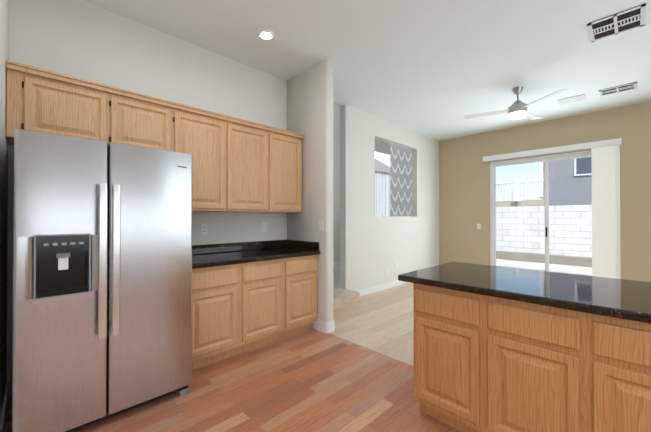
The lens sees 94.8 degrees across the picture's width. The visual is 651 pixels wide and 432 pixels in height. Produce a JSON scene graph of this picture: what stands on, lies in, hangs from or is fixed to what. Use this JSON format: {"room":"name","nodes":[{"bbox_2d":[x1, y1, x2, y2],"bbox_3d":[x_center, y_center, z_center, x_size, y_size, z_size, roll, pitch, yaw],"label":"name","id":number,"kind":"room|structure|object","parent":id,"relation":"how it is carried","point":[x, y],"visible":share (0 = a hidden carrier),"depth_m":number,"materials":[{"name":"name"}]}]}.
{"room":"kitchen","nodes":[
{"label":"kitchen","id":0,"kind":"room"},
{"bbox_2d":[0,0,8,420],"bbox_3d":[-1.948,-0.237,1.720,0.120,3.100,1.150,0,0,-44],"label":"wall","id":1,"kind":"structure","parent":0,"point":[4,30],"depth_m":1.87,"materials":[{"name":"white paint"}]},
{"bbox_2d":[0,382,8,431],"bbox_3d":[-1.905,1.258,1.743,0.044,0.110,1.164,0,0,-44],"label":"baseboard","id":2,"kind":"structure","parent":1,"relation":"attached to","point":[6,399],"depth_m":1.88,"materials":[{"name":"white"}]},
{"bbox_2d":[7,0,438,396],"bbox_3d":[-0.132,-1.171,4.378,11.520,5.000,0.120,0,0,-44],"label":"wall","id":3,"kind":"structure","parent":0,"point":[82,39],"depth_m":3.37,"materials":[{"name":"white paint"}]},
{"bbox_2d":[6,60,109,144],"bbox_3d":[-1.990,-0.754,2.251,0.545,0.470,0.330,0,0,-44],"label":"upper cabinet","id":4,"kind":"object","parent":3,"relation":"attached to","point":[38,100],"depth_m":2.11,"materials":[{"name":"brown wood"}]},
{"bbox_2d":[110,88,173,150],"bbox_3d":[-1.628,-0.752,2.603,0.465,0.470,0.330,0,0,-44],"label":"upper cabinet","id":5,"kind":"object","parent":3,"relation":"attached to","point":[136,119],"depth_m":2.47,"materials":[{"name":"brown wood"}]},
{"bbox_2d":[170,104,229,211],"bbox_3d":[-1.283,-0.518,2.937,0.497,0.935,0.330,0,0,-44],"label":"upper cabinet","id":6,"kind":"object","parent":3,"relation":"attached to","point":[202,134],"depth_m":2.85,"materials":[{"name":"brown wood"}]},
{"bbox_2d":[201,224,207,234],"bbox_3d":[-1.280,0.141,3.162,0.072,0.116,0.010,0,0,-44],"label":"outlet","id":7,"kind":"object","parent":3,"relation":"attached to","point":[204,229],"visible":1,"depth_m":3.16,"materials":[{"name":"white plastic"}]},
{"bbox_2d":[230,116,269,211],"bbox_3d":[-0.926,-0.515,3.284,0.498,0.935,0.330,0,0,-44],"label":"upper cabinet","id":8,"kind":"object","parent":3,"relation":"attached to","point":[240,165],"depth_m":3.18,"materials":[{"name":"brown wood"}]},
{"bbox_2d":[261,222,266,231],"bbox_3d":[-0.752,0.134,3.673,0.072,0.116,0.013,0,0,-44],"label":"light switch","id":9,"kind":"object","parent":3,"relation":"attached to","point":[263,226],"visible":1,"depth_m":3.67,"materials":[{"name":"white plastic"}]},
{"bbox_2d":[270,128,303,211],"bbox_3d":[-0.570,-0.513,3.631,0.497,0.935,0.330,0,0,-44],"label":"upper cabinet","id":10,"kind":"object","parent":3,"relation":"attached to","point":[285,147],"depth_m":3.50,"materials":[{"name":"brown wood"}]},
{"bbox_2d":[356,280,408,295],"bbox_3d":[1.495,1.283,5.852,3.270,0.110,0.014,0,0,-44],"label":"baseboard","id":11,"kind":"structure","parent":3,"relation":"attached to","point":[373,289],"depth_m":5.34,"materials":[{"name":"white wood"}]},
{"bbox_2d":[5,282,461,431],"bbox_3d":[1.260,1.343,1.727,9.600,0.060,5.600,0,0,-44],"label":"floor","id":12,"kind":"structure","parent":0,"point":[312,380],"depth_m":2.28,"materials":[{"name":"laminate"}]},
{"bbox_2d":[12,129,191,431],"bbox_3d":[-1.595,0.428,2.186,0.924,1.775,0.908,0,0,-44],"label":"refrigerator","id":13,"kind":"object","parent":12,"relation":"on","point":[102,280],"visible":1,"depth_m":1.81,"materials":[{"name":"silver metal"}]},
{"bbox_2d":[192,263,243,369],"bbox_3d":[-1.185,0.879,2.823,0.499,0.880,0.620,0,0,-44],"label":"base cabinet","id":14,"kind":"object","parent":12,"relation":"on","point":[240,308],"depth_m":2.63,"materials":[{"name":"brown wood"}]},
{"bbox_2d":[192,239,319,268],"bbox_3d":[-0.822,0.371,3.161,1.508,0.139,0.646,0,0,-44],"label":"countertop","id":15,"kind":"structure","parent":14,"relation":"on","point":[210,255],"depth_m":3.23,"materials":[{"name":"black stone"}]},
{"bbox_2d":[244,258,287,351],"bbox_3d":[-0.827,0.881,3.171,0.499,0.880,0.620,0,0,-44],"label":"base cabinet","id":16,"kind":"object","parent":12,"relation":"on","point":[265,282],"depth_m":2.98,"materials":[{"name":"brown wood"}]},
{"bbox_2d":[288,255,317,336],"bbox_3d":[-0.470,0.884,3.518,0.498,0.880,0.620,0,0,-44],"label":"base cabinet","id":17,"kind":"object","parent":12,"relation":"on","point":[303,270],"depth_m":3.31,"materials":[{"name":"brown wood"}]},
{"bbox_2d":[333,289,359,311],"bbox_3d":[0.046,1.238,4.258,1.030,0.180,0.280,0,0,-44],"label":"step","id":18,"kind":"structure","parent":12,"relation":"on","point":[344,299],"depth_m":4.34,"materials":[{"name":"brown wood"}]},
{"bbox_2d":[413,283,650,431],"bbox_3d":[1.398,0.872,1.566,0.640,0.880,1.728,0,0,-44],"label":"kitchen island","id":19,"kind":"object","parent":12,"relation":"on","point":[483,363],"visible":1,"depth_m":1.51,"materials":[{"name":"brown wood"}]},
{"bbox_2d":[398,262,650,323],"bbox_3d":[1.452,0.411,1.642,0.880,0.040,1.878,0,0,-44],"label":"island countertop","id":20,"kind":"structure","parent":19,"relation":"on","point":[619,298],"depth_m":1.66,"materials":[{"name":"black stone"}]},
{"bbox_2d":[287,60,332,321],"bbox_3d":[-0.202,-0.225,3.698,0.120,3.100,0.750,0,0,-44],"label":"wall","id":21,"kind":"structure","parent":0,"point":[310,104],"depth_m":3.50,"materials":[{"name":"white paint"}]},
{"bbox_2d":[319,221,323,230],"bbox_3d":[-0.051,0.113,3.444,0.013,0.116,0.072,0,0,-44],"label":"light switch","id":22,"kind":"object","parent":21,"relation":"attached to","point":[321,225],"visible":1,"depth_m":3.43,"materials":[{"name":"white plastic"}]},
{"bbox_2d":[313,319,334,332],"bbox_3d":[-0.197,1.262,3.683,0.148,0.125,0.764,0,0,-44],"label":"baseboard","id":23,"kind":"structure","parent":21,"relation":"attached to","point":[323,326],"depth_m":3.42,"materials":[{"name":"white wood"}]},
{"bbox_2d":[333,266,343,291],"bbox_3d":[-0.690,1.272,4.936,11.520,0.240,1.720,0,0,-44],"label":"wall","id":24,"kind":"structure","parent":0,"point":[336,275],"depth_m":5.45,"materials":[{"name":"white paint"}]},
{"bbox_2d":[333,104,389,261],"bbox_3d":[-1.248,-1.164,5.525,11.520,5.000,0.120,0,0,-44],"label":"wall","id":25,"kind":"structure","parent":0,"point":[382,146],"depth_m":6.91,"materials":[{"name":"white paint"}]},
{"bbox_2d":[375,150,390,215],"bbox_3d":[1.458,-0.674,8.039,1.070,2.150,0.045,0,0,-44],"label":"window","id":26,"kind":"structure","parent":25,"relation":"in","point":[382,187],"depth_m":8.12,"materials":[{"name":"white"}]},
{"bbox_2d":[83,0,650,140],"bbox_3d":[1.217,-1.838,1.704,9.720,0.100,5.840,0,0,-44],"label":"ceiling","id":27,"kind":"structure","parent":0,"point":[438,70],"depth_m":3.20,"materials":[{"name":"white paint"}]},
{"bbox_2d":[257,29,274,39],"bbox_3d":[-0.584,-1.772,2.938,0.176,0.016,0.176,0,0,-44],"label":"recessed light","id":28,"kind":"object","parent":27,"relation":"in","point":[264,34],"visible":0.98,"depth_m":2.92,"materials":[{"name":"white"}]},
{"bbox_2d":[464,86,567,119],"bbox_3d":[2.733,-1.572,4.271,1.106,0.400,1.235,0,0,-44],"label":"ceiling fan","id":29,"kind":"object","parent":27,"relation":"hanging from","point":[517,109],"visible":1,"depth_m":4.13,"materials":[{"name":"silver metal"}]},
{"bbox_2d":[557,94,585,104],"bbox_3d":[3.735,-1.765,4.544,0.250,0.010,0.320,0,0,-44],"label":"ceiling vent","id":30,"kind":"object","parent":27,"relation":"in","point":[572,99],"visible":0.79,"depth_m":4.53,"materials":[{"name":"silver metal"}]},
{"bbox_2d":[587,3,645,42],"bbox_3d":[2.695,-1.775,2.780,0.400,0.012,0.370,0,0,-44],"label":"ceiling vent","id":31,"kind":"object","parent":27,"relation":"in","point":[620,22],"visible":0.96,"depth_m":2.76,"materials":[{"name":"white metal"}]},
{"bbox_2d":[599,82,636,95],"bbox_3d":[4.080,-1.766,4.182,0.270,0.012,0.370,0,0,-44],"label":"ceiling vent","id":32,"kind":"object","parent":27,"relation":"in","point":[618,89],"visible":0.92,"depth_m":4.17,"materials":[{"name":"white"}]},
{"bbox_2d":[439,101,650,281],"bbox_3d":[4.699,-0.217,4.998,0.120,3.100,5.720,0,0,-44],"label":"wall","id":33,"kind":"structure","parent":0,"point":[464,189],"depth_m":5.60,"materials":[{"name":"beige paint"}]},
{"bbox_2d":[490,150,591,274],"bbox_3d":[4.127,0.106,5.583,0.102,2.460,1.920,0,0,-44],"label":"sliding glass door","id":34,"kind":"structure","parent":33,"relation":"in","point":[535,160],"depth_m":5.64,"materials":[{"name":"white"}]},
{"bbox_2d":[483,138,621,161],"bbox_3d":[4.027,-1.189,5.536,0.098,0.100,2.060,0,0,-44],"label":"valance","id":35,"kind":"object","parent":33,"relation":"attached to","point":[575,147],"visible":1,"depth_m":5.38,"materials":[{"name":"white"}]},
{"bbox_2d":[591,145,620,278],"bbox_3d":[4.612,0.077,4.928,0.073,2.440,0.339,0,0,-44],"label":"stack","id":36,"kind":"object","parent":35,"relation":"hanging from","point":[606,257],"visible":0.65,"depth_m":4.91,"materials":[{"name":"white plastic"}]},
{"bbox_3d":[3.396,-1.144,8.926,0.120,5.000,1.480,0,0,-44],"label":"wall","id":37,"kind":"structure","parent":0,"visible":0},
{"bbox_3d":[1.950,-2.661,8.470,2.560,0.030,0.030,0,0,-44],"label":"curtain rod","id":38,"kind":"object","parent":37,"relation":"attached to","visible":0},
{"bbox_2d":[390,143,411,215],"bbox_3d":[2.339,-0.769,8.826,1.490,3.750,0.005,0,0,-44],"label":"curtain","id":39,"kind":"object","parent":38,"relation":"hanging from","point":[401,179],"visible":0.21,"depth_m":8.66,"materials":[{"name":"grey fabric"}]},
{"label":"outside","id":40,"kind":"structure","parent":0,"visible":0},
{"bbox_2d":[496,259,591,275],"bbox_3d":[6.591,1.408,6.285,4.400,0.105,15.500,0,0,-44],"label":"patio","id":41,"kind":"structure","parent":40,"point":[568,270],"depth_m":7.94,"materials":[{"name":"beige concrete"}]},
{"bbox_2d":[496,251,591,266],"bbox_3d":[7.774,1.242,7.436,0.300,0.230,15.500,0,0,-44],"label":"curb","id":42,"kind":"object","parent":41,"relation":"on","point":[539,256],"depth_m":8.68,"materials":[{"name":"grey stone"}]},
{"bbox_2d":[496,205,591,256],"bbox_3d":[7.953,0.523,7.615,0.200,1.670,15.500,0,0,-44],"label":"fence","id":43,"kind":"object","parent":41,"relation":"on","point":[583,249],"depth_m":8.93,"materials":[{"name":"white brick"}]},
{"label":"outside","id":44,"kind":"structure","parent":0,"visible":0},
{"bbox_2d":[512,168,520,205],"bbox_3d":[7.516,-0.241,11.798,0.320,3.270,0.320,0,0,-44],"label":"umbrella","id":45,"kind":"object","parent":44,"point":[516,190],"depth_m":11.74,"materials":[{"name":"white"}]},
{"bbox_2d":[544,157,591,205],"bbox_3d":[14.361,-2.130,9.469,6.050,7.020,11.200,0,0,-44],"label":"house","id":46,"kind":"structure","parent":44,"point":[579,176],"depth_m":10.84,"materials":[{"name":"grey"}]},
{"bbox_2d":[496,162,543,206],"bbox_3d":[8.067,-0.979,13.803,3.020,4.770,3.800,0,0,-44],"label":"balcony","id":47,"kind":"object","parent":46,"relation":"attached to","point":[529,202],"depth_m":11.82,"materials":[{"name":"beige"}]}
]}

